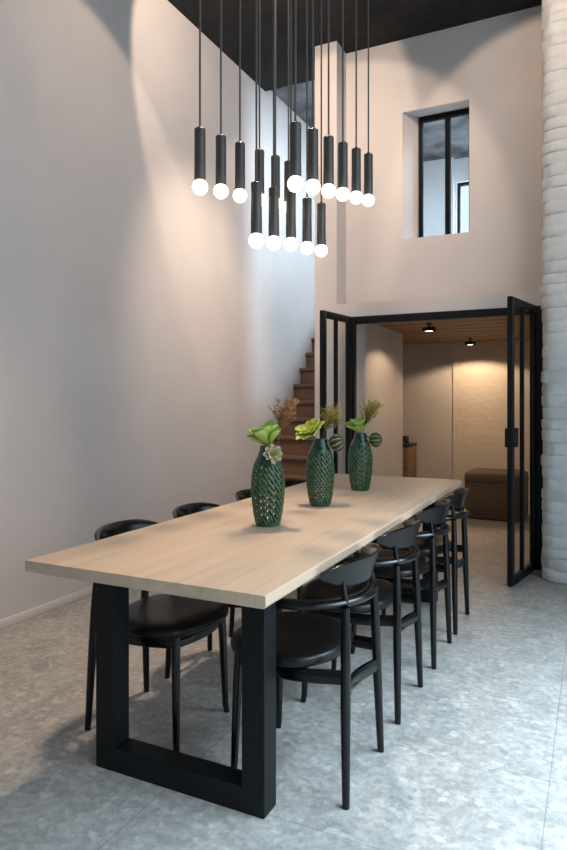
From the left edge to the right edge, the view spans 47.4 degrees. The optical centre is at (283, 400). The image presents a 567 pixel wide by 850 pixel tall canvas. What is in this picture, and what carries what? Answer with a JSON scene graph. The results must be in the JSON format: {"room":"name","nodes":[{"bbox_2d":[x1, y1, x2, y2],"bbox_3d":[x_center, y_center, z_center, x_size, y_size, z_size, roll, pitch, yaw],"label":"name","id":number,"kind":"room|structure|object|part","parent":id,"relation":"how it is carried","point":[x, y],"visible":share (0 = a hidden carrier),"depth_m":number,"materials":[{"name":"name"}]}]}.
{"room":"dining room","nodes":[
{"label":"dining room","id":0,"kind":"room"},
{"bbox_2d":[0,0,314,619],"bbox_3d":[-1.120,-1.013,4.765,0.200,4.570,10.800,0,0,26],"label":"wall","id":1,"kind":"structure","parent":0,"point":[144,334],"depth_m":4.56,"materials":[{"name":"paint"}]},
{"bbox_2d":[0,587,91,629],"bbox_3d":[-1.896,1.246,2.919,0.012,0.052,6.800,0,0,26],"label":"baseboard","id":2,"kind":"structure","parent":1,"relation":"attached to","point":[17,618],"depth_m":3.87,"materials":[{"name":"white"}]},
{"bbox_2d":[0,494,566,849],"bbox_3d":[0.757,1.332,3.800,4.850,0.120,11.100,0,0,26],"label":"floor","id":3,"kind":"structure","parent":0,"point":[476,758],"depth_m":2.42,"materials":[{"name":"stone"}]},
{"bbox_2d":[85,519,229,751],"bbox_3d":[-0.484,0.890,2.568,0.513,0.768,0.501,0,0,26],"label":"dining chair","id":4,"kind":"object","parent":3,"relation":"on","point":[166,621],"visible":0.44,"depth_m":2.49,"materials":[{"name":"wood"}]},
{"bbox_3d":[-0.742,0.966,2.513,0.033,0.614,0.066,0,0,44],"label":"leg","id":5,"kind":"part","parent":4,"relation":"part of","materials":[{"name":"black wood"}]},
{"bbox_3d":[-0.660,0.562,2.653,0.124,0.112,0.418,0,0,26],"label":"backrest","id":6,"kind":"part","parent":4,"relation":"part of","materials":[{"name":"black wood"}]},
{"bbox_3d":[-0.601,0.966,2.804,0.033,0.614,0.066,0,0,7],"label":"leg","id":7,"kind":"part","parent":4,"relation":"part of","materials":[{"name":"black wood"}]},
{"bbox_3d":[-0.473,0.882,2.563,0.417,0.051,0.380,0,0,26],"label":"seat frame","id":8,"kind":"part","parent":4,"relation":"part of","materials":[{"name":"black wood"}]},
{"bbox_3d":[-0.391,1.063,2.339,0.034,0.421,0.052,0,0,-2],"label":"leg","id":9,"kind":"part","parent":4,"relation":"part of","materials":[{"name":"black wood"}]},
{"bbox_3d":[-0.438,0.838,2.546,0.410,0.045,0.457,0,0,26],"label":"seat","id":10,"kind":"part","parent":4,"relation":"part of","materials":[{"name":"leather"}]},
{"bbox_3d":[-0.247,1.063,2.637,0.052,0.421,0.034,0,0,-36],"label":"leg","id":11,"kind":"part","parent":4,"relation":"part of","materials":[{"name":"black wood"}]},
{"bbox_2d":[165,502,281,678],"bbox_3d":[-0.260,0.890,3.032,0.513,0.768,0.501,0,0,26],"label":"dining chair","id":12,"kind":"object","parent":3,"relation":"on","point":[186,509],"visible":0.07,"depth_m":3.11,"materials":[{"name":"wood"}]},
{"bbox_3d":[-0.517,0.966,2.976,0.033,0.614,0.066,0,0,44],"label":"leg","id":13,"kind":"part","parent":12,"relation":"part of","materials":[{"name":"black wood"}]},
{"bbox_3d":[-0.435,0.562,3.116,0.124,0.112,0.418,0,0,26],"label":"backrest","id":14,"kind":"part","parent":12,"relation":"part of","materials":[{"name":"black wood"}]},
{"bbox_3d":[-0.376,0.966,3.268,0.033,0.614,0.066,0,0,7],"label":"leg","id":15,"kind":"part","parent":12,"relation":"part of","materials":[{"name":"black wood"}]},
{"bbox_3d":[-0.249,0.882,3.026,0.417,0.051,0.380,0,0,26],"label":"seat frame","id":16,"kind":"part","parent":12,"relation":"part of","materials":[{"name":"black wood"}]},
{"bbox_2d":[25,473,461,818],"bbox_3d":[0.165,0.897,3.179,0.887,0.750,2.806,0,0,26],"label":"dining table","id":17,"kind":"object","parent":3,"relation":"on","point":[220,554],"visible":0.83,"depth_m":2.21,"materials":[{"name":"brown wood"}]},
{"bbox_3d":[-0.338,0.915,2.139,0.662,0.714,0.082,0,0,26],"label":"leg","id":18,"kind":"part","parent":17,"relation":"part of","materials":[{"name":"metal"}]},
{"bbox_2d":[251,445,284,526],"bbox_3d":[-0.065,0.355,2.709,0.144,0.332,0.144,0,0,-17],"label":"vase","id":19,"kind":"object","parent":17,"relation":"on","point":[274,514],"visible":0.92,"depth_m":2.66,"materials":[{"name":"green ceramic"}]},
{"bbox_2d":[247,420,280,464],"bbox_3d":[-0.083,0.175,2.704,0.145,0.191,0.158,0,0,-3],"label":"succulent","id":20,"kind":"object","parent":19,"relation":"in","point":[265,434],"visible":0.98,"depth_m":2.66,"materials":[{"name":"green plant"}]},
{"bbox_2d":[263,444,282,463],"bbox_3d":[-0.044,0.217,2.640,0.082,0.080,0.084,0,0,26],"label":"succulent","id":21,"kind":"object","parent":19,"relation":"in","point":[274,453],"visible":1,"depth_m":2.62,"materials":[{"name":"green plant"}]},
{"bbox_2d":[267,397,299,445],"bbox_3d":[0.004,0.112,2.718,0.133,0.274,0.131,0,0,26],"label":"sprig","id":22,"kind":"object","parent":19,"relation":"in","point":[285,412],"visible":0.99,"depth_m":2.70,"materials":[{"name":"orange plant"}]},
{"bbox_2d":[306,438,334,506],"bbox_3d":[0.183,0.355,3.223,0.144,0.332,0.144,0,0,9],"label":"vase","id":23,"kind":"object","parent":17,"relation":"on","point":[320,446],"visible":1,"depth_m":3.17,"materials":[{"name":"green ceramic"}]},
{"bbox_2d":[295,418,324,439],"bbox_3d":[0.122,0.179,3.211,0.166,0.183,0.143,0,0,26],"label":"succulent","id":24,"kind":"object","parent":23,"relation":"in","point":[311,427],"visible":1,"depth_m":3.21,"materials":[{"name":"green plant"}]},
{"bbox_2d":[317,402,344,438],"bbox_3d":[0.239,0.136,3.234,0.138,0.268,0.188,0,0,26],"label":"sprig","id":25,"kind":"object","parent":23,"relation":"in","point":[332,414],"visible":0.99,"depth_m":3.22,"materials":[{"name":"green plant"}]},
{"bbox_2d":[323,434,344,451],"bbox_3d":[0.259,0.209,3.222,0.101,0.087,0.085,0,0,40],"label":"cactus","id":26,"kind":"object","parent":23,"relation":"in","point":[336,441],"visible":1,"depth_m":3.19,"materials":[{"name":"green"}]},
{"bbox_2d":[348,433,372,490],"bbox_3d":[0.448,0.355,3.770,0.144,0.332,0.144,0,0,-30],"label":"vase","id":27,"kind":"object","parent":17,"relation":"on","point":[360,441],"visible":1,"depth_m":3.72,"materials":[{"name":"green ceramic"}]},
{"bbox_2d":[344,418,372,432],"bbox_3d":[0.436,0.184,3.752,0.169,0.171,0.156,0,0,26],"label":"succulent","id":28,"kind":"object","parent":27,"relation":"in","point":[357,424],"visible":0.99,"depth_m":3.73,"materials":[{"name":"green plant"}]},
{"bbox_2d":[358,399,383,431],"bbox_3d":[0.513,0.122,3.772,0.128,0.280,0.136,0,0,36],"label":"sprig","id":29,"kind":"object","parent":27,"relation":"in","point":[369,413],"visible":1,"depth_m":3.76,"materials":[{"name":"green plant"}]},
{"bbox_2d":[366,432,381,446],"bbox_3d":[0.522,0.228,3.772,0.112,0.087,0.089,0,0,26],"label":"cactus","id":30,"kind":"object","parent":27,"relation":"in","point":[375,439],"visible":1,"depth_m":3.73,"materials":[{"name":"green"}]},
{"bbox_3d":[0.669,0.915,4.218,0.662,0.714,0.082,0,0,26],"label":"leg","id":31,"kind":"part","parent":17,"relation":"part of","materials":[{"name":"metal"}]},
{"bbox_2d":[229,488,302,636],"bbox_3d":[-0.009,0.890,3.549,0.513,0.768,0.501,0,0,26],"label":"dining chair","id":32,"kind":"object","parent":3,"relation":"on","point":[246,493],"visible":0.06,"depth_m":3.48,"materials":[{"name":"wood"}]},
{"bbox_3d":[-0.267,0.966,3.494,0.033,0.614,0.066,0,0,44],"label":"leg","id":33,"kind":"part","parent":32,"relation":"part of","materials":[{"name":"black wood"}]},
{"bbox_3d":[-0.184,0.562,3.634,0.124,0.112,0.418,0,0,26],"label":"backrest","id":34,"kind":"part","parent":32,"relation":"part of","materials":[{"name":"black wood"}]},
{"bbox_3d":[0.084,1.063,3.320,0.034,0.421,0.052,0,0,-2],"label":"leg","id":35,"kind":"part","parent":32,"relation":"part of","materials":[{"name":"black wood"}]},
{"bbox_2d":[260,338,314,490],"bbox_3d":[0.386,0.179,6.760,0.762,2.183,2.041,0,0,26],"label":"staircase","id":36,"kind":"structure","parent":3,"relation":"on","point":[295,452],"depth_m":6.71,"materials":[{"name":"brown wood"}]},
{"bbox_2d":[230,544,383,809],"bbox_3d":[0.079,0.890,2.273,0.513,0.768,0.501,0,0,26],"label":"dining chair","id":37,"kind":"object","parent":3,"relation":"on","point":[303,639],"visible":0.84,"depth_m":2.14,"materials":[{"name":"wood"}]},
{"bbox_3d":[-0.158,1.063,2.204,0.052,0.421,0.034,0,0,-36],"label":"leg","id":38,"kind":"part","parent":37,"relation":"part of","materials":[{"name":"black wood"}]},
{"bbox_3d":[-0.014,1.063,2.502,0.034,0.421,0.052,0,0,-2],"label":"leg","id":39,"kind":"part","parent":37,"relation":"part of","materials":[{"name":"black wood"}]},
{"bbox_3d":[0.033,0.838,2.295,0.410,0.045,0.457,0,0,26],"label":"seat","id":40,"kind":"part","parent":37,"relation":"part of","materials":[{"name":"leather"}]},
{"bbox_3d":[0.068,0.882,2.278,0.417,0.051,0.380,0,0,26],"label":"seat frame","id":41,"kind":"part","parent":37,"relation":"part of","materials":[{"name":"black wood"}]},
{"bbox_3d":[0.126,0.647,2.250,0.406,0.035,0.501,0,0,26],"label":"armrest","id":42,"kind":"part","parent":37,"relation":"part of","materials":[{"name":"black wood"}]},
{"bbox_3d":[0.195,0.603,2.063,0.030,0.085,0.021,0,0,26],"label":"post","id":43,"kind":"part","parent":37,"relation":"part of","materials":[{"name":"black wood"}]},
{"bbox_3d":[0.196,0.966,2.037,0.033,0.614,0.066,0,0,7],"label":"leg","id":44,"kind":"part","parent":37,"relation":"part of","materials":[{"name":"black wood"}]},
{"bbox_3d":[0.255,0.562,2.188,0.124,0.112,0.418,0,0,26],"label":"backrest","id":45,"kind":"part","parent":37,"relation":"part of","materials":[{"name":"black wood"}]},
{"bbox_3d":[0.337,0.966,2.328,0.033,0.614,0.066,0,0,44],"label":"leg","id":46,"kind":"part","parent":37,"relation":"part of","materials":[{"name":"black wood"}]},
{"bbox_2d":[285,478,357,565],"bbox_3d":[0.222,0.890,4.026,0.513,0.768,0.501,0,0,26],"label":"dining chair","id":47,"kind":"object","parent":3,"relation":"on","point":[292,481],"visible":0.02,"depth_m":4.19,"materials":[{"name":"wood"}]},
{"bbox_3d":[0.046,0.562,4.111,0.124,0.112,0.418,0,0,26],"label":"backrest","id":48,"kind":"part","parent":47,"relation":"part of","materials":[{"name":"black wood"}]},
{"bbox_2d":[300,517,422,724],"bbox_3d":[0.335,0.890,2.801,0.513,0.768,0.501,0,0,26],"label":"dining chair","id":49,"kind":"object","parent":3,"relation":"on","point":[402,539],"visible":0.7,"depth_m":2.64,"materials":[{"name":"wood"}]},
{"bbox_3d":[0.098,1.063,2.732,0.052,0.421,0.034,0,0,-36],"label":"leg","id":50,"kind":"part","parent":49,"relation":"part of","materials":[{"name":"black wood"}]},
{"bbox_3d":[0.242,1.063,3.030,0.034,0.421,0.052,0,0,-2],"label":"leg","id":51,"kind":"part","parent":49,"relation":"part of","materials":[{"name":"black wood"}]},
{"bbox_3d":[0.289,0.838,2.824,0.410,0.045,0.457,0,0,26],"label":"seat","id":52,"kind":"part","parent":49,"relation":"part of","materials":[{"name":"leather"}]},
{"bbox_3d":[0.324,0.882,2.806,0.417,0.051,0.380,0,0,26],"label":"seat frame","id":53,"kind":"part","parent":49,"relation":"part of","materials":[{"name":"black wood"}]},
{"bbox_3d":[0.382,0.647,2.778,0.406,0.035,0.501,0,0,26],"label":"armrest","id":54,"kind":"part","parent":49,"relation":"part of","materials":[{"name":"black wood"}]},
{"bbox_3d":[0.451,0.603,2.592,0.030,0.085,0.021,0,0,26],"label":"post","id":55,"kind":"part","parent":49,"relation":"part of","materials":[{"name":"black wood"}]},
{"bbox_3d":[0.452,0.966,2.565,0.033,0.614,0.066,0,0,7],"label":"leg","id":56,"kind":"part","parent":49,"relation":"part of","materials":[{"name":"black wood"}]},
{"bbox_3d":[0.511,0.562,2.716,0.124,0.112,0.418,0,0,26],"label":"backrest","id":57,"kind":"part","parent":49,"relation":"part of","materials":[{"name":"black wood"}]},
{"bbox_3d":[0.593,0.966,2.856,0.033,0.614,0.066,0,0,44],"label":"leg","id":58,"kind":"part","parent":49,"relation":"part of","materials":[{"name":"black wood"}]},
{"bbox_2d":[351,499,451,668],"bbox_3d":[0.599,0.890,3.321,0.513,0.768,0.501,0,0,26],"label":"dining chair","id":59,"kind":"object","parent":3,"relation":"on","point":[436,516],"visible":0.63,"depth_m":3.14,"materials":[{"name":"wood"}]},
{"bbox_3d":[0.361,1.063,3.252,0.052,0.421,0.034,0,0,-36],"label":"leg","id":60,"kind":"part","parent":59,"relation":"part of","materials":[{"name":"black wood"}]},
{"bbox_3d":[0.552,0.838,3.344,0.410,0.045,0.457,0,0,26],"label":"seat","id":61,"kind":"part","parent":59,"relation":"part of","materials":[{"name":"leather"}]},
{"bbox_3d":[0.588,0.882,3.327,0.417,0.051,0.380,0,0,26],"label":"seat frame","id":62,"kind":"part","parent":59,"relation":"part of","materials":[{"name":"black wood"}]},
{"bbox_3d":[0.645,0.647,3.299,0.406,0.035,0.501,0,0,26],"label":"armrest","id":63,"kind":"part","parent":59,"relation":"part of","materials":[{"name":"black wood"}]},
{"bbox_3d":[0.714,0.603,3.112,0.030,0.085,0.021,0,0,26],"label":"post","id":64,"kind":"part","parent":59,"relation":"part of","materials":[{"name":"black wood"}]},
{"bbox_3d":[0.715,0.966,3.085,0.033,0.614,0.066,0,0,7],"label":"leg","id":65,"kind":"part","parent":59,"relation":"part of","materials":[{"name":"black wood"}]},
{"bbox_3d":[0.774,0.562,3.236,0.124,0.112,0.418,0,0,26],"label":"backrest","id":66,"kind":"part","parent":59,"relation":"part of","materials":[{"name":"black wood"}]},
{"bbox_3d":[0.856,0.966,3.377,0.033,0.614,0.066,0,0,44],"label":"leg","id":67,"kind":"part","parent":59,"relation":"part of","materials":[{"name":"black wood"}]},
{"bbox_2d":[403,443,416,477],"bbox_3d":[1.437,0.927,8.862,0.680,0.690,0.496,0,0,26],"label":"base cabinet","id":68,"kind":"object","parent":3,"relation":"on","point":[409,449],"visible":0.28,"depth_m":8.61,"materials":[{"name":"brown wood"}]},
{"bbox_3d":[1.339,0.762,8.664,0.635,0.260,0.018,0,0,26],"label":"drawer","id":69,"kind":"part","parent":68,"relation":"part of","materials":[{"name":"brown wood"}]},
{"bbox_2d":[403,443,416,446],"bbox_3d":[1.441,0.597,8.869,0.680,0.030,0.480,0,0,26],"label":"countertop","id":70,"kind":"structure","parent":68,"relation":"on","point":[407,444],"depth_m":8.61,"materials":[{"name":"black plastic"}]},
{"bbox_2d":[403,436,408,443],"bbox_3d":[1.567,0.532,8.830,0.240,0.100,0.260,0,0,26],"label":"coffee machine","id":71,"kind":"object","parent":70,"relation":"on","point":[405,438],"visible":0.34,"depth_m":8.77,"materials":[{"name":"black plastic"}]},
{"bbox_2d":[379,487,469,634],"bbox_3d":[0.821,0.890,3.775,0.513,0.768,0.501,0,0,26],"label":"dining chair","id":72,"kind":"object","parent":3,"relation":"on","point":[458,499],"visible":0.47,"depth_m":3.60,"materials":[{"name":"wood"}]},
{"bbox_3d":[0.584,1.063,3.705,0.052,0.421,0.034,0,0,-36],"label":"leg","id":73,"kind":"part","parent":72,"relation":"part of","materials":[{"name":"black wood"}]},
{"bbox_3d":[0.775,0.838,3.797,0.410,0.045,0.457,0,0,26],"label":"seat","id":74,"kind":"part","parent":72,"relation":"part of","materials":[{"name":"leather"}]},
{"bbox_3d":[0.868,0.647,3.752,0.406,0.035,0.501,0,0,26],"label":"armrest","id":75,"kind":"part","parent":72,"relation":"part of","materials":[{"name":"black wood"}]},
{"bbox_3d":[0.810,0.882,3.780,0.417,0.051,0.380,0,0,26],"label":"seat frame","id":76,"kind":"part","parent":72,"relation":"part of","materials":[{"name":"black wood"}]},
{"bbox_3d":[0.937,0.603,3.565,0.030,0.085,0.021,0,0,26],"label":"post","id":77,"kind":"part","parent":72,"relation":"part of","materials":[{"name":"black wood"}]},
{"bbox_3d":[0.938,0.966,3.538,0.033,0.614,0.066,0,0,7],"label":"leg","id":78,"kind":"part","parent":72,"relation":"part of","materials":[{"name":"black wood"}]},
{"bbox_3d":[0.997,0.562,3.690,0.124,0.112,0.418,0,0,26],"label":"backrest","id":79,"kind":"part","parent":72,"relation":"part of","materials":[{"name":"black wood"}]},
{"bbox_3d":[1.079,0.966,3.830,0.033,0.614,0.066,0,0,44],"label":"leg","id":80,"kind":"part","parent":72,"relation":"part of","materials":[{"name":"black wood"}]},
{"bbox_2d":[464,468,528,521],"bbox_3d":[2.349,1.021,7.107,0.637,0.502,0.637,0,0,26],"label":"pouf","id":81,"kind":"object","parent":3,"relation":"on","point":[487,496],"visible":0.84,"depth_m":6.85,"materials":[{"name":"brown leather"}]},
{"bbox_2d":[465,468,527,481],"bbox_3d":[2.349,0.814,7.107,0.623,0.088,0.623,0,0,26],"label":"cushion","id":82,"kind":"object","parent":81,"relation":"on","point":[476,474],"depth_m":6.90,"materials":[{"name":"fabric"}]},
{"bbox_2d":[540,0,566,583],"bbox_3d":[2.148,-0.913,4.556,0.618,4.370,0.323,0,0,26],"label":"wall pier","id":83,"kind":"object","parent":3,"relation":"on","point":[553,290],"visible":1,"depth_m":4.51,"materials":[{"name":"brick"}]},
{"bbox_2d":[168,0,541,90],"bbox_3d":[0.032,-3.223,2.285,4.435,0.250,7.340,0,0,26],"label":"ceiling","id":84,"kind":"structure","parent":0,"point":[390,21],"depth_m":5.29,"materials":[{"name":"paint"}]},
{"bbox_2d":[192,0,207,194],"bbox_3d":[-0.363,-1.996,2.806,0.068,2.203,0.068,0,0,26],"label":"pendant lamp","id":85,"kind":"object","parent":84,"relation":"hanging from","point":[199,186],"visible":1,"depth_m":2.79,"materials":[{"name":"grey metal"}]},
{"bbox_3d":[-0.363,-0.927,2.806,0.068,0.065,0.068,0,0,26],"label":"bulb","id":86,"kind":"part","parent":85,"relation":"part of","materials":[{"name":"white"}]},
{"bbox_2d":[214,0,227,198],"bbox_3d":[-0.287,-2.013,2.963,0.068,2.171,0.068,0,0,26],"label":"pendant lamp","id":87,"kind":"object","parent":84,"relation":"hanging from","point":[220,190],"visible":1,"depth_m":2.94,"materials":[{"name":"grey metal"}]},
{"bbox_3d":[-0.287,-0.959,2.963,0.068,0.065,0.068,0,0,26],"label":"bulb","id":88,"kind":"part","parent":87,"relation":"part of","materials":[{"name":"white"}]},
{"bbox_2d":[233,0,246,202],"bbox_3d":[-0.210,-2.028,3.121,0.068,2.140,0.068,0,0,26],"label":"pendant lamp","id":89,"kind":"object","parent":84,"relation":"hanging from","point":[239,195],"visible":1,"depth_m":3.10,"materials":[{"name":"grey metal"}]},
{"bbox_3d":[-0.210,-0.990,3.121,0.068,0.065,0.068,0,0,26],"label":"bulb","id":90,"kind":"part","parent":89,"relation":"part of","materials":[{"name":"white"}]},
{"bbox_2d":[249,0,263,247],"bbox_3d":[-0.119,-1.883,2.829,0.068,2.430,0.068,0,0,26],"label":"pendant lamp","id":91,"kind":"object","parent":84,"relation":"hanging from","point":[256,240],"visible":1,"depth_m":2.81,"materials":[{"name":"grey metal"}]},
{"bbox_3d":[-0.119,-0.700,2.829,0.068,0.065,0.068,0,0,26],"label":"bulb","id":92,"kind":"part","parent":91,"relation":"part of","materials":[{"name":"white"}]},
{"bbox_2d":[257,0,265,205],"bbox_3d":[-0.123,-2.046,3.302,0.068,2.105,0.068,0,0,26],"label":"pendant lamp","id":93,"kind":"object","parent":84,"relation":"hanging from","point":[260,152],"visible":0.53,"depth_m":3.28,"materials":[{"name":"grey"}]},
{"bbox_3d":[-0.123,-1.025,3.302,0.068,0.065,0.068,0,0,26],"label":"bulb","id":94,"kind":"part","parent":93,"relation":"part of","materials":[{"name":"white"}]},
{"bbox_2d":[267,0,280,249],"bbox_3d":[-0.044,-1.897,2.982,0.068,2.403,0.068,0,0,26],"label":"pendant lamp","id":95,"kind":"object","parent":84,"relation":"hanging from","point":[273,242],"visible":1,"depth_m":2.97,"materials":[{"name":"grey metal"}]},
{"bbox_3d":[-0.044,-0.727,2.982,0.068,0.065,0.068,0,0,26],"label":"bulb","id":96,"kind":"part","parent":95,"relation":"part of","materials":[{"name":"white"}]},
{"bbox_2d":[271,0,281,208],"bbox_3d":[-0.043,-2.062,3.466,0.068,2.073,0.068,0,0,26],"label":"pendant lamp","id":97,"kind":"object","parent":84,"relation":"hanging from","point":[277,157],"visible":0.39,"depth_m":3.46,"materials":[{"name":"grey"}]},
{"bbox_2d":[282,0,289,212],"bbox_3d":[0.028,-2.074,3.613,0.068,2.048,0.068,0,0,26],"label":"pendant lamp","id":98,"kind":"object","parent":84,"relation":"hanging from","point":[286,163],"visible":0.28,"depth_m":3.60,"materials":[{"name":"grey"}]},
{"bbox_3d":[0.028,-1.082,3.613,0.068,0.065,0.068,0,0,26],"label":"bulb","id":99,"kind":"part","parent":98,"relation":"part of","materials":[{"name":"white"}]},
{"bbox_2d":[284,0,297,250],"bbox_3d":[0.036,-1.914,3.148,0.068,2.368,0.068,0,0,26],"label":"pendant lamp","id":100,"kind":"object","parent":84,"relation":"hanging from","point":[290,244],"visible":0.95,"depth_m":3.13,"materials":[{"name":"grey"}]},
{"bbox_3d":[0.036,-0.762,3.148,0.068,0.065,0.068,0,0,26],"label":"bulb","id":101,"kind":"part","parent":100,"relation":"part of","materials":[{"name":"white"}]},
{"bbox_2d":[287,0,303,192],"bbox_3d":[0.050,-1.984,2.695,0.068,2.227,0.068,0,0,26],"label":"pendant lamp","id":102,"kind":"object","parent":84,"relation":"hanging from","point":[295,183],"visible":1,"depth_m":2.68,"materials":[{"name":"grey metal"}]},
{"bbox_3d":[0.050,-0.903,2.695,0.068,0.065,0.068,0,0,26],"label":"bulb","id":103,"kind":"part","parent":102,"relation":"part of","materials":[{"name":"white"}]},
{"bbox_2d":[300,0,313,254],"bbox_3d":[0.121,-1.925,3.324,0.068,2.345,0.068,0,0,26],"label":"pendant lamp","id":104,"kind":"object","parent":84,"relation":"hanging from","point":[306,247],"visible":1,"depth_m":3.31,"materials":[{"name":"grey"}]},
{"bbox_3d":[0.121,-0.785,3.324,0.068,0.065,0.068,0,0,26],"label":"bulb","id":105,"kind":"part","parent":104,"relation":"part of","materials":[{"name":"white"}]},
{"bbox_2d":[305,0,319,194],"bbox_3d":[0.130,-2.006,2.860,0.068,2.185,0.068,0,0,26],"label":"pendant lamp","id":106,"kind":"object","parent":84,"relation":"hanging from","point":[312,187],"visible":1,"depth_m":2.84,"materials":[{"name":"grey metal"}]},
{"bbox_3d":[0.130,-0.945,2.860,0.068,0.065,0.068,0,0,26],"label":"bulb","id":107,"kind":"part","parent":106,"relation":"part of","materials":[{"name":"white"}]},
{"bbox_2d":[315,0,327,256],"bbox_3d":[0.205,-1.938,3.497,0.068,2.319,0.068,0,0,26],"label":"pendant lamp","id":108,"kind":"object","parent":84,"relation":"hanging from","point":[321,250],"visible":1,"depth_m":3.48,"materials":[{"name":"grey"}]},
{"bbox_3d":[0.205,-0.811,3.497,0.068,0.065,0.068,0,0,26],"label":"bulb","id":109,"kind":"part","parent":108,"relation":"part of","materials":[{"name":"white"}]},
{"bbox_2d":[321,0,335,198],"bbox_3d":[0.212,-2.024,3.029,0.068,2.148,0.068,0,0,26],"label":"pendant lamp","id":110,"kind":"object","parent":84,"relation":"hanging from","point":[328,190],"visible":1,"depth_m":3.01,"materials":[{"name":"grey metal"}]},
{"bbox_3d":[0.212,-0.982,3.029,0.068,0.065,0.068,0,0,26],"label":"bulb","id":111,"kind":"part","parent":110,"relation":"part of","materials":[{"name":"white"}]},
{"bbox_2d":[336,0,349,200],"bbox_3d":[0.294,-2.043,3.199,0.068,2.109,0.068,0,0,26],"label":"pendant lamp","id":112,"kind":"object","parent":84,"relation":"hanging from","point":[342,194],"visible":1,"depth_m":3.18,"materials":[{"name":"grey"}]},
{"bbox_3d":[0.294,-1.021,3.199,0.068,0.065,0.068,0,0,26],"label":"bulb","id":113,"kind":"part","parent":112,"relation":"part of","materials":[{"name":"white"}]},
{"bbox_2d":[350,0,362,203],"bbox_3d":[0.380,-2.063,3.377,0.068,2.069,0.068,0,0,26],"label":"pendant lamp","id":114,"kind":"object","parent":84,"relation":"hanging from","point":[356,197],"visible":1,"depth_m":3.36,"materials":[{"name":"grey"}]},
{"bbox_3d":[0.380,-1.061,3.377,0.068,0.065,0.068,0,0,26],"label":"bulb","id":115,"kind":"part","parent":114,"relation":"part of","materials":[{"name":"white"}]},
{"bbox_2d":[362,0,374,206],"bbox_3d":[0.468,-2.084,3.558,0.068,2.027,0.068,0,0,26],"label":"pendant lamp","id":116,"kind":"object","parent":84,"relation":"hanging from","point":[368,200],"visible":0.99,"depth_m":3.54,"materials":[{"name":"grey"}]},
{"bbox_3d":[0.468,-1.103,3.558,0.068,0.065,0.068,0,0,26],"label":"bulb","id":117,"kind":"part","parent":116,"relation":"part of","materials":[{"name":"white"}]},
{"bbox_2d":[271,80,468,161],"bbox_3d":[2.386,-3.283,7.144,4.435,0.230,3.460,0,0,26],"label":"ceiling","id":118,"kind":"structure","parent":0,"point":[434,132],"depth_m":7.54,"materials":[{"name":"concrete"}]},
{"bbox_2d":[365,324,402,476],"bbox_3d":[1.000,0.242,7.679,0.815,2.060,3.469,0,0,4],"label":"wall","id":119,"kind":"structure","parent":0,"point":[383,346],"depth_m":6.98,"materials":[{"name":"paint"}]},
{"bbox_2d":[403,343,452,493],"bbox_3d":[1.774,0.242,9.086,1.240,2.060,0.100,0,0,26],"label":"wall","id":120,"kind":"structure","parent":0,"point":[427,368],"depth_m":8.91,"materials":[{"name":"paint"}]},
{"bbox_2d":[315,5,543,475],"bbox_3d":[1.839,-0.913,5.132,3.265,4.370,0.440,0,0,26],"label":"wall","id":121,"kind":"structure","parent":0,"point":[376,261],"depth_m":5.45,"materials":[{"name":"paint"}]},
{"bbox_2d":[320,310,351,477],"bbox_3d":[0.435,0.276,5.266,0.034,1.969,0.507,0,0,33],"label":"door","id":122,"kind":"structure","parent":121,"relation":"in","point":[324,315],"depth_m":5.24,"materials":[{"name":"metal"}]},
{"bbox_2d":[419,108,468,236],"bbox_3d":[1.396,-1.929,5.552,0.455,1.088,0.054,0,0,26],"label":"window","id":123,"kind":"structure","parent":121,"relation":"in","point":[447,116],"depth_m":5.54,"materials":[{"name":"metal"}]},
{"bbox_2d":[352,306,542,570],"bbox_3d":[1.261,0.280,5.194,1.540,1.985,0.072,0,0,26],"label":"door frame","id":124,"kind":"structure","parent":121,"relation":"attached to","point":[493,312],"depth_m":4.97,"materials":[{"name":"metal"}]},
{"bbox_2d":[505,296,535,586],"bbox_3d":[1.704,0.276,4.602,0.058,1.969,0.602,0,0,37],"label":"door","id":125,"kind":"structure","parent":121,"relation":"in","point":[511,433],"depth_m":4.58,"materials":[{"name":"metal"}]},
{"bbox_2d":[424,157,468,236],"bbox_3d":[2.905,-2.146,8.215,4.035,2.104,0.280,0,0,26],"label":"wall","id":126,"kind":"structure","parent":0,"point":[434,171],"depth_m":8.47,"materials":[{"name":"paint"}]},
{"bbox_2d":[457,182,468,232],"bbox_3d":[2.749,-2.245,8.307,0.995,1.235,0.050,0,0,26],"label":"window","id":127,"kind":"structure","parent":126,"relation":"in","point":[459,185],"depth_m":8.50,"materials":[{"name":"metal"}]},
{"bbox_2d":[377,315,529,344],"bbox_3d":[2.347,-0.818,7.064,4.035,0.060,3.512,0,0,26],"label":"ceiling","id":128,"kind":"structure","parent":0,"point":[490,328],"depth_m":7.24,"materials":[{"name":"brown wood"}]},
{"bbox_2d":[422,323,435,331],"bbox_3d":[1.478,-0.745,6.553,0.140,0.086,0.140,0,0,26],"label":"ceiling spotlight","id":129,"kind":"object","parent":128,"relation":"attached to","point":[424,329],"visible":1,"depth_m":6.51,"materials":[{"name":"black plastic"}]},
{"bbox_3d":[1.478,-0.723,6.553,0.140,0.041,0.140,0,0,26],"label":"lamp shade","id":130,"kind":"part","parent":129,"relation":"part of","materials":[{"name":"black plastic"}]},
{"bbox_2d":[464,338,475,344],"bbox_3d":[2.355,-0.745,8.142,0.140,0.086,0.140,0,0,26],"label":"ceiling spotlight","id":131,"kind":"object","parent":128,"relation":"attached to","point":[470,342],"visible":1,"depth_m":8.09,"materials":[{"name":"black plastic"}]},
{"bbox_3d":[2.355,-0.723,8.142,0.140,0.041,0.140,0,0,26],"label":"lamp shade","id":132,"kind":"part","parent":131,"relation":"part of","materials":[{"name":"black plastic"}]},
{"bbox_2d":[453,340,529,498],"bbox_3d":[3.583,0.242,8.193,2.795,2.060,0.130,0,0,26],"label":"brick wall","id":133,"kind":"structure","parent":0,"point":[480,369],"depth_m":8.56,"materials":[{"name":"beige"}]}
]}

